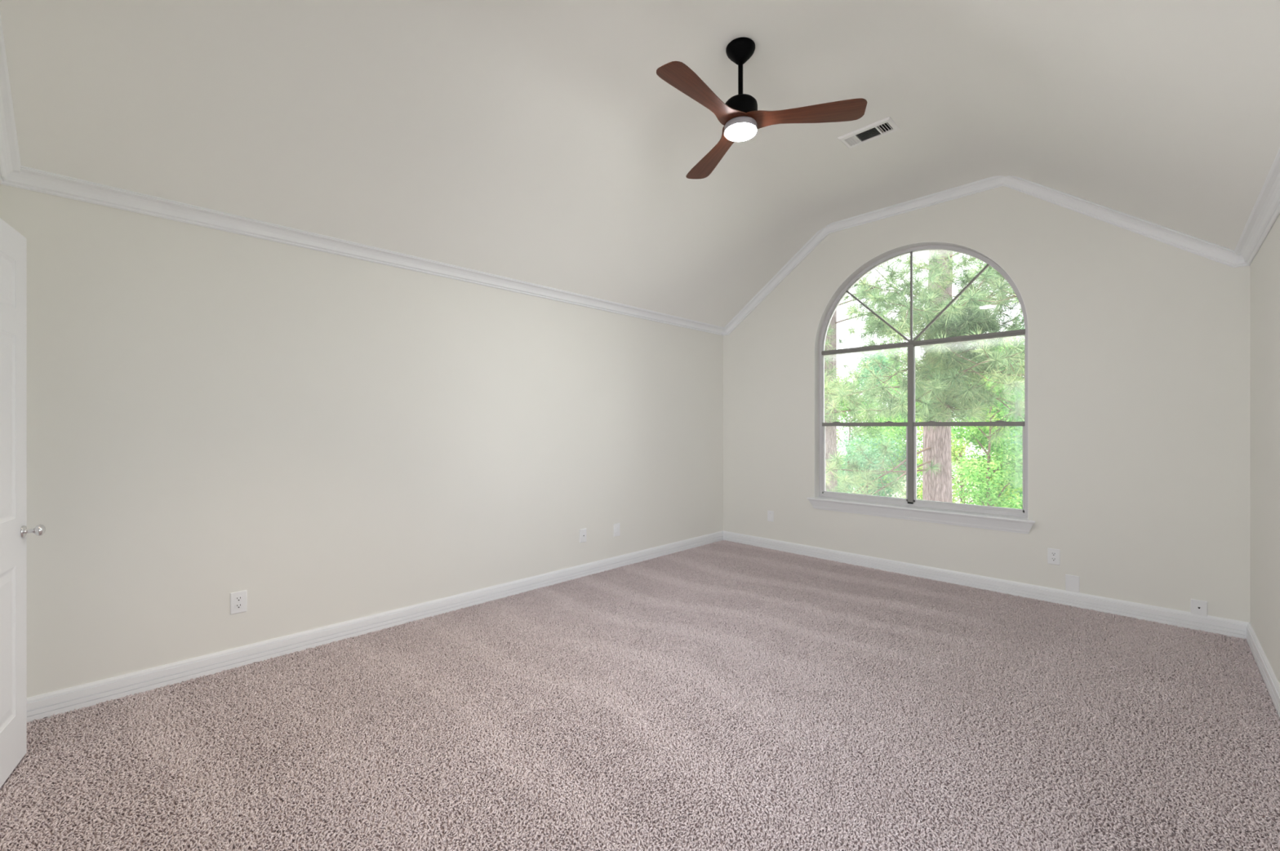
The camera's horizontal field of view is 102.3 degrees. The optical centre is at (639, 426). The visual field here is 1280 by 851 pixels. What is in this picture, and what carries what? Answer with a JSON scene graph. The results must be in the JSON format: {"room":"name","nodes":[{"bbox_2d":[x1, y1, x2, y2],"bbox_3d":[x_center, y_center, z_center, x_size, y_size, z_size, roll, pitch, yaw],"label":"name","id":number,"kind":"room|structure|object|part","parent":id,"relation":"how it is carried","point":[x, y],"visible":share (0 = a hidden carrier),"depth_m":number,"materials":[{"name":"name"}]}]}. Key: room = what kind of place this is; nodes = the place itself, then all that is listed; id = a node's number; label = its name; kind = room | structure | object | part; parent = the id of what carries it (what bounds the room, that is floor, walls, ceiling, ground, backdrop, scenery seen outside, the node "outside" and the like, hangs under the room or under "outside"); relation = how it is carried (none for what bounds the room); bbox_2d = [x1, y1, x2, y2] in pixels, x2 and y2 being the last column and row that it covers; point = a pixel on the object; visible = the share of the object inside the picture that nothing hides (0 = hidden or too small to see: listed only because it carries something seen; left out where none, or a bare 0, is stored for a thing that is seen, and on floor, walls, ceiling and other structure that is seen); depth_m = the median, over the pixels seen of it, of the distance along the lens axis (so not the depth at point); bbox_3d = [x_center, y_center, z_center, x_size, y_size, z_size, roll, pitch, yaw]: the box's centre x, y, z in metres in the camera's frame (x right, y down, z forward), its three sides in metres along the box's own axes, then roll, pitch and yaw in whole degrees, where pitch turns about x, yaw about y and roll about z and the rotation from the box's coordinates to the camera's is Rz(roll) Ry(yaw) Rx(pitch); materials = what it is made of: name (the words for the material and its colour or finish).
{"room":"empty bedroom","nodes":[
{"label":"empty bedroom","id":0,"kind":"room"},
{"bbox_2d":[0,184,723,697],"bbox_3d":[-1.007,0.170,4.096,5.379,2.561,0.170,0,0,-45],"label":"wall","id":1,"kind":"structure","parent":0,"point":[327,439],"depth_m":3.01,"materials":[{"name":"paint"}]},
{"bbox_2d":[230,590,246,614],"bbox_3d":[-2.181,0.955,2.799,0.072,0.116,0.009,0,0,-45],"label":"wall outlet","id":2,"kind":"object","parent":1,"relation":"attached to","point":[237,599],"visible":1,"depth_m":2.80,"materials":[{"name":"plastic"}]},
{"bbox_2d":[235,603,242,608],"bbox_3d":[-2.179,0.975,2.797,0.034,0.027,0.003,0,0,-45],"label":"socket","id":3,"kind":"object","parent":2,"relation":"attached to","point":[237,606],"depth_m":2.80,"materials":[{"name":"white plastic"}]},
{"bbox_2d":[235,595,242,602],"bbox_3d":[-2.179,0.935,2.797,0.034,0.027,0.003,0,0,-45],"label":"socket","id":4,"kind":"object","parent":2,"relation":"attached to","point":[237,598],"depth_m":2.80,"materials":[{"name":"white plastic"}]},
{"bbox_2d":[1,165,724,336],"bbox_3d":[-0.883,-1.091,4.056,5.259,0.089,0.079,0,0,-45],"label":"trim","id":5,"kind":"structure","parent":1,"relation":"attached to","point":[28,179],"depth_m":2.94,"materials":[{"name":"paint"}]},
{"bbox_2d":[26,531,723,723],"bbox_3d":[-0.899,1.254,4.072,5.259,0.111,0.016,0,0,-45],"label":"baseboard","id":6,"kind":"structure","parent":1,"relation":"attached to","point":[39,707],"depth_m":2.99,"materials":[{"name":"paint"}]},
{"bbox_2d":[579,528,586,542],"bbox_3d":[-0.492,0.948,4.480,0.072,0.116,0.014,0,0,-45],"label":"cable plate","id":7,"kind":"object","parent":1,"relation":"attached to","point":[583,531],"visible":1,"depth_m":4.47,"materials":[{"name":"plastic"}]},
{"bbox_2d":[613,523,619,537],"bbox_3d":[-0.211,0.955,4.760,0.072,0.116,0.014,0,0,-45],"label":"outlet","id":8,"kind":"object","parent":1,"relation":"attached to","point":[616,526],"visible":1,"depth_m":4.75,"materials":[{"name":"plastic"}]},
{"bbox_2d":[0,0,1279,327],"bbox_3d":[0.501,-1.500,2.704,5.549,1.200,4.271,0,0,-45],"label":"ceiling","id":9,"kind":"structure","parent":0,"point":[539,142],"depth_m":2.65,"materials":[{"name":"paint"}]},
{"bbox_2d":[656,37,866,179],"bbox_3d":[0.429,-1.736,2.583,0.968,0.447,1.086,0,0,-45],"label":"ceiling fan","id":10,"kind":"object","parent":9,"relation":"hanging from","point":[740,117],"visible":1,"depth_m":2.58,"materials":[{"name":"brown wood"}]},
{"bbox_3d":[0.308,-1.563,2.439,0.157,0.028,0.592,0,0,44],"label":"blade","id":11,"kind":"part","parent":10,"relation":"part of","materials":[{"name":"brown wood"}]},
{"bbox_3d":[0.433,-1.563,2.954,0.157,0.028,0.592,0,0,-16],"label":"blade","id":12,"kind":"part","parent":10,"relation":"part of","materials":[{"name":"brown wood"}]},
{"bbox_2d":[724,123,756,142],"bbox_3d":[0.519,-1.519,2.661,0.163,0.012,0.163,0,0,-45],"label":"diffuser","id":13,"kind":"object","parent":10,"relation":"attached to","point":[737,132],"depth_m":2.64,"materials":[{"name":"white glass"}]},
{"bbox_3d":[0.817,-1.563,2.589,0.592,0.028,0.157,0,0,14],"label":"blade","id":14,"kind":"part","parent":10,"relation":"part of","materials":[{"name":"brown wood"}]},
{"bbox_2d":[837,116,899,148],"bbox_3d":[1.524,-1.953,3.438,0.185,0.014,0.335,0,0,-45],"label":"ceiling vent","id":15,"kind":"object","parent":9,"relation":"in","point":[886,126],"visible":1,"depth_m":3.42,"materials":[{"name":"white metal"}]},
{"bbox_2d":[0,544,1279,850],"bbox_3d":[0.190,1.379,2.393,6.429,0.141,4.271,0,0,-45],"label":"floor","id":16,"kind":"structure","parent":0,"point":[928,737],"depth_m":1.95,"materials":[{"name":"grey carpet"}]},
{"bbox_2d":[0,540,1279,850],"bbox_3d":[0.483,1.300,2.686,5.226,0.018,3.898,0,0,-45],"label":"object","id":17,"kind":"structure","parent":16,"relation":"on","point":[921,591],"depth_m":2.22,"materials":[{"name":"beige carpet"}]},
{"bbox_2d":[723,186,1249,622],"bbox_3d":[2.405,-0.285,4.604,0.170,3.470,4.271,0,0,-45],"label":"wall","id":18,"kind":"structure","parent":0,"point":[1139,345],"depth_m":3.72,"materials":[{"name":"paint"}]},
{"bbox_2d":[767,511,773,522],"bbox_3d":[1.391,0.955,5.494,0.008,0.112,0.072,0,0,-45],"label":"jack plate","id":19,"kind":"object","parent":18,"relation":"attached to","point":[770,513],"visible":1,"depth_m":5.49,"materials":[{"name":"plastic"}]},
{"bbox_2d":[806,241,1035,534],"bbox_3d":[2.385,-0.393,4.572,0.204,2.422,1.827,0,0,-45],"label":"window","id":20,"kind":"structure","parent":18,"relation":"in","point":[988,517],"depth_m":4.59,"materials":[{"name":"paint"}]},
{"bbox_3d":[2.135,0.343,4.923,0.041,0.694,0.802,0,0,-45],"label":"sash frame","id":21,"kind":"part","parent":20,"relation":"part of","materials":[{"name":"white"}]},
{"bbox_3d":[2.135,-0.022,4.922,0.055,0.036,0.802,0,0,-45],"label":"meeting rail","id":22,"kind":"part","parent":20,"relation":"part of","materials":[{"name":"silver metal"}]},
{"bbox_3d":[2.332,0.762,4.519,0.054,0.111,1.827,0,0,-45],"label":"sill","id":23,"kind":"part","parent":20,"relation":"part of","materials":[{"name":"wood"}]},
{"bbox_3d":[2.736,0.343,4.321,0.041,0.694,0.802,0,0,-45],"label":"sash frame","id":24,"kind":"part","parent":20,"relation":"part of","materials":[{"name":"white"}]},
{"bbox_3d":[2.735,-0.022,4.320,0.055,0.036,0.802,0,0,-45],"label":"meeting rail","id":25,"kind":"part","parent":20,"relation":"part of","materials":[{"name":"silver metal"}]},
{"bbox_2d":[722,530,1248,640],"bbox_3d":[2.339,1.254,4.538,0.016,0.111,3.931,0,0,-45],"label":"baseboard","id":26,"kind":"structure","parent":18,"relation":"attached to","point":[1209,624],"depth_m":3.94,"materials":[{"name":"paint"}]},
{"bbox_2d":[722,175,1250,336],"bbox_3d":[2.324,-1.477,4.522,0.078,0.982,3.931,0,0,-45],"label":"trim","id":27,"kind":"structure","parent":18,"relation":"attached to","point":[1226,256],"depth_m":3.92,"materials":[{"name":"paint"}]},
{"bbox_2d":[1047,547,1060,565],"bbox_3d":[3.065,0.963,3.816,0.009,0.116,0.072,0,0,-45],"label":"wall outlet","id":28,"kind":"object","parent":18,"relation":"attached to","point":[1053,555],"visible":1,"depth_m":3.81,"materials":[{"name":"plastic"}]},
{"bbox_2d":[1050,557,1056,561],"bbox_3d":[3.063,0.983,3.814,0.003,0.027,0.034,0,0,-45],"label":"socket","id":29,"kind":"object","parent":28,"relation":"attached to","point":[1052,559],"depth_m":3.81,"materials":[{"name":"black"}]},
{"bbox_2d":[1065,574,1079,593],"bbox_3d":[3.140,1.140,3.741,0.007,0.120,0.078,0,0,-45],"label":"blank plate","id":30,"kind":"object","parent":18,"relation":"attached to","point":[1072,582],"visible":1,"depth_m":3.74,"materials":[{"name":"plastic"}]},
{"bbox_2d":[1191,599,1207,616],"bbox_3d":[3.578,1.159,3.296,0.016,0.094,0.073,0,0,-45],"label":"plate","id":31,"kind":"object","parent":18,"relation":"attached to","point":[1198,607],"visible":1,"depth_m":3.29,"materials":[{"name":"plastic"}]},
{"bbox_2d":[1249,213,1279,684],"bbox_3d":[1.889,0.196,1.192,5.379,2.508,0.170,0,0,-45],"label":"wall","id":32,"kind":"structure","parent":0,"point":[1264,268],"depth_m":2.72,"materials":[{"name":"paint"}]},
{"bbox_2d":[1234,147,1279,265],"bbox_3d":[1.850,-1.036,1.316,5.259,0.098,0.080,0,0,-45],"label":"trim","id":33,"kind":"structure","parent":32,"relation":"attached to","point":[1265,211],"depth_m":2.53,"materials":[{"name":"paint"}]},
{"bbox_2d":[1246,622,1279,719],"bbox_3d":[1.866,1.254,1.301,5.259,0.111,0.016,0,0,-45],"label":"baseboard","id":34,"kind":"structure","parent":32,"relation":"attached to","point":[1269,678],"depth_m":2.64,"materials":[{"name":"paint"}]},
{"bbox_3d":[-1.421,-0.285,0.787,0.120,3.470,4.271,0,0,-45],"label":"wall","id":35,"kind":"structure","parent":0,"visible":0},
{"bbox_2d":[0,13,21,184],"bbox_3d":[-1.357,-1.477,0.851,0.078,0.982,3.931,0,0,-45],"label":"trim","id":36,"kind":"structure","parent":35,"relation":"attached to","point":[10,159],"depth_m":2.09,"materials":[{"name":"paint"}]},
{"bbox_2d":[0,217,45,788],"bbox_3d":[-2.182,0.272,1.723,0.092,2.027,0.775,0,0,-36],"label":"door","id":37,"kind":"structure","parent":35,"relation":"in","point":[14,531],"depth_m":1.93,"materials":[{"name":"paint"}]},
{"bbox_3d":[-2.302,-0.535,1.842,0.031,0.182,0.226,0,0,-36],"label":"panel","id":38,"kind":"part","parent":37,"relation":"part of","materials":[{"name":"wood"}]},
{"bbox_3d":[-2.302,0.000,1.842,0.031,0.692,0.226,0,0,-36],"label":"panel","id":39,"kind":"part","parent":37,"relation":"part of","materials":[{"name":"wood"}]},
{"bbox_3d":[-2.302,0.807,1.842,0.031,0.567,0.226,0,0,-36],"label":"panel","id":40,"kind":"part","parent":37,"relation":"part of","materials":[{"name":"wood"}]},
{"bbox_3d":[-2.371,0.407,2.015,0.057,0.047,0.047,0,0,-36],"label":"knob","id":41,"kind":"part","parent":37,"relation":"part of","materials":[{"name":"silver metal"}]},
{"label":"outside","id":42,"kind":"structure","parent":0,"visible":0},
{"bbox_2d":[837,454,1021,505],"bbox_3d":[23.146,4.550,37.215,74.661,0.300,100.000,0,0,-45],"label":"ground","id":43,"kind":"structure","parent":42,"point":[837,455],"depth_m":37.73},
{"bbox_2d":[836,365,848,484],"bbox_3d":[6.389,0.954,19.026,2.531,6.896,2.907,0,0,10],"label":"leafy tree","id":44,"kind":"object","parent":43,"relation":"on","point":[837,366],"visible":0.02,"depth_m":19.10,"materials":[{"name":"green plant"}]},
{"bbox_2d":[824,274,887,492],"bbox_3d":[2.102,-3.097,10.422,3.990,15.014,4.426,0,0,-45],"label":"pine tree","id":45,"kind":"object","parent":43,"relation":"on","point":[830,361],"visible":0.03,"depth_m":10.68,"materials":[{"name":"green plant"}]},
{"bbox_2d":[836,375,888,494],"bbox_3d":[6.132,1.466,14.865,2.469,5.871,2.028,0,0,-1],"label":"leafy tree","id":46,"kind":"object","parent":43,"relation":"on","point":[874,430],"visible":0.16,"depth_m":14.85,"materials":[{"name":"green plant"}]},
{"bbox_2d":[836,431,904,497],"bbox_3d":[5.364,2.245,11.914,1.831,4.316,1.861,0,0,31],"label":"leafy shrub","id":47,"kind":"object","parent":43,"relation":"on","point":[862,456],"visible":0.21,"depth_m":11.72,"materials":[{"name":"green plant"}]},
{"bbox_2d":[840,350,920,496],"bbox_3d":[9.794,0.479,21.108,3.198,7.844,3.257,0,0,29],"label":"leafy tree","id":48,"kind":"object","parent":43,"relation":"on","point":[874,355],"visible":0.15,"depth_m":21.34,"materials":[{"name":"green plant"}]},
{"bbox_2d":[851,336,922,496],"bbox_3d":[12.219,0.023,25.227,3.684,8.758,3.906,0,0,-45],"label":"leafy tree","id":49,"kind":"object","parent":43,"relation":"on","point":[895,350],"visible":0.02,"depth_m":24.58,"materials":[{"name":"green plant"}]},
{"bbox_2d":[869,354,958,499],"bbox_3d":[8.777,0.986,16.613,2.733,6.832,2.470,0,0,13],"label":"leafy tree","id":50,"kind":"object","parent":43,"relation":"on","point":[895,429],"visible":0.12,"depth_m":16.84,"materials":[{"name":"green plant"}]},
{"bbox_2d":[824,250,1024,502],"bbox_3d":[4.238,-3.096,7.104,4.208,15.013,3.121,0,0,-45],"label":"pine tree","id":51,"kind":"object","parent":43,"relation":"on","point":[942,387],"visible":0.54,"depth_m":6.73,"materials":[{"name":"green plant"}]},
{"bbox_2d":[915,370,1022,506],"bbox_3d":[8.163,1.218,12.810,2.538,6.367,2.031,0,0,3],"label":"leafy tree","id":52,"kind":"object","parent":43,"relation":"on","point":[957,450],"visible":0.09,"depth_m":12.80,"materials":[{"name":"green plant"}]},
{"bbox_2d":[951,362,1024,509],"bbox_3d":[6.961,1.553,10.319,2.015,5.698,1.928,0,0,14],"label":"leafy tree","id":53,"kind":"object","parent":43,"relation":"on","point":[990,497],"visible":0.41,"depth_m":10.21,"materials":[{"name":"green plant"}]},
{"bbox_2d":[951,337,1023,503],"bbox_3d":[12.806,0.519,18.265,3.209,7.766,3.494,0,0,5],"label":"leafy tree","id":54,"kind":"object","parent":43,"relation":"on","point":[993,446],"visible":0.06,"depth_m":18.27,"materials":[{"name":"green plant"}]},
{"bbox_2d":[964,330,1024,506],"bbox_3d":[15.787,0.114,21.993,3.179,8.575,4.120,0,0,6],"label":"leafy tree","id":55,"kind":"object","parent":43,"relation":"on","point":[1006,331],"visible":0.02,"depth_m":21.57,"materials":[{"name":"green plant"}]},
{"bbox_2d":[982,315,1024,505],"bbox_3d":[11.129,0.529,14.331,2.685,7.745,2.924,0,0,25],"label":"leafy tree","id":56,"kind":"object","parent":43,"relation":"on","point":[1011,439],"visible":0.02,"depth_m":14.57,"materials":[{"name":"green plant"}]}
]}

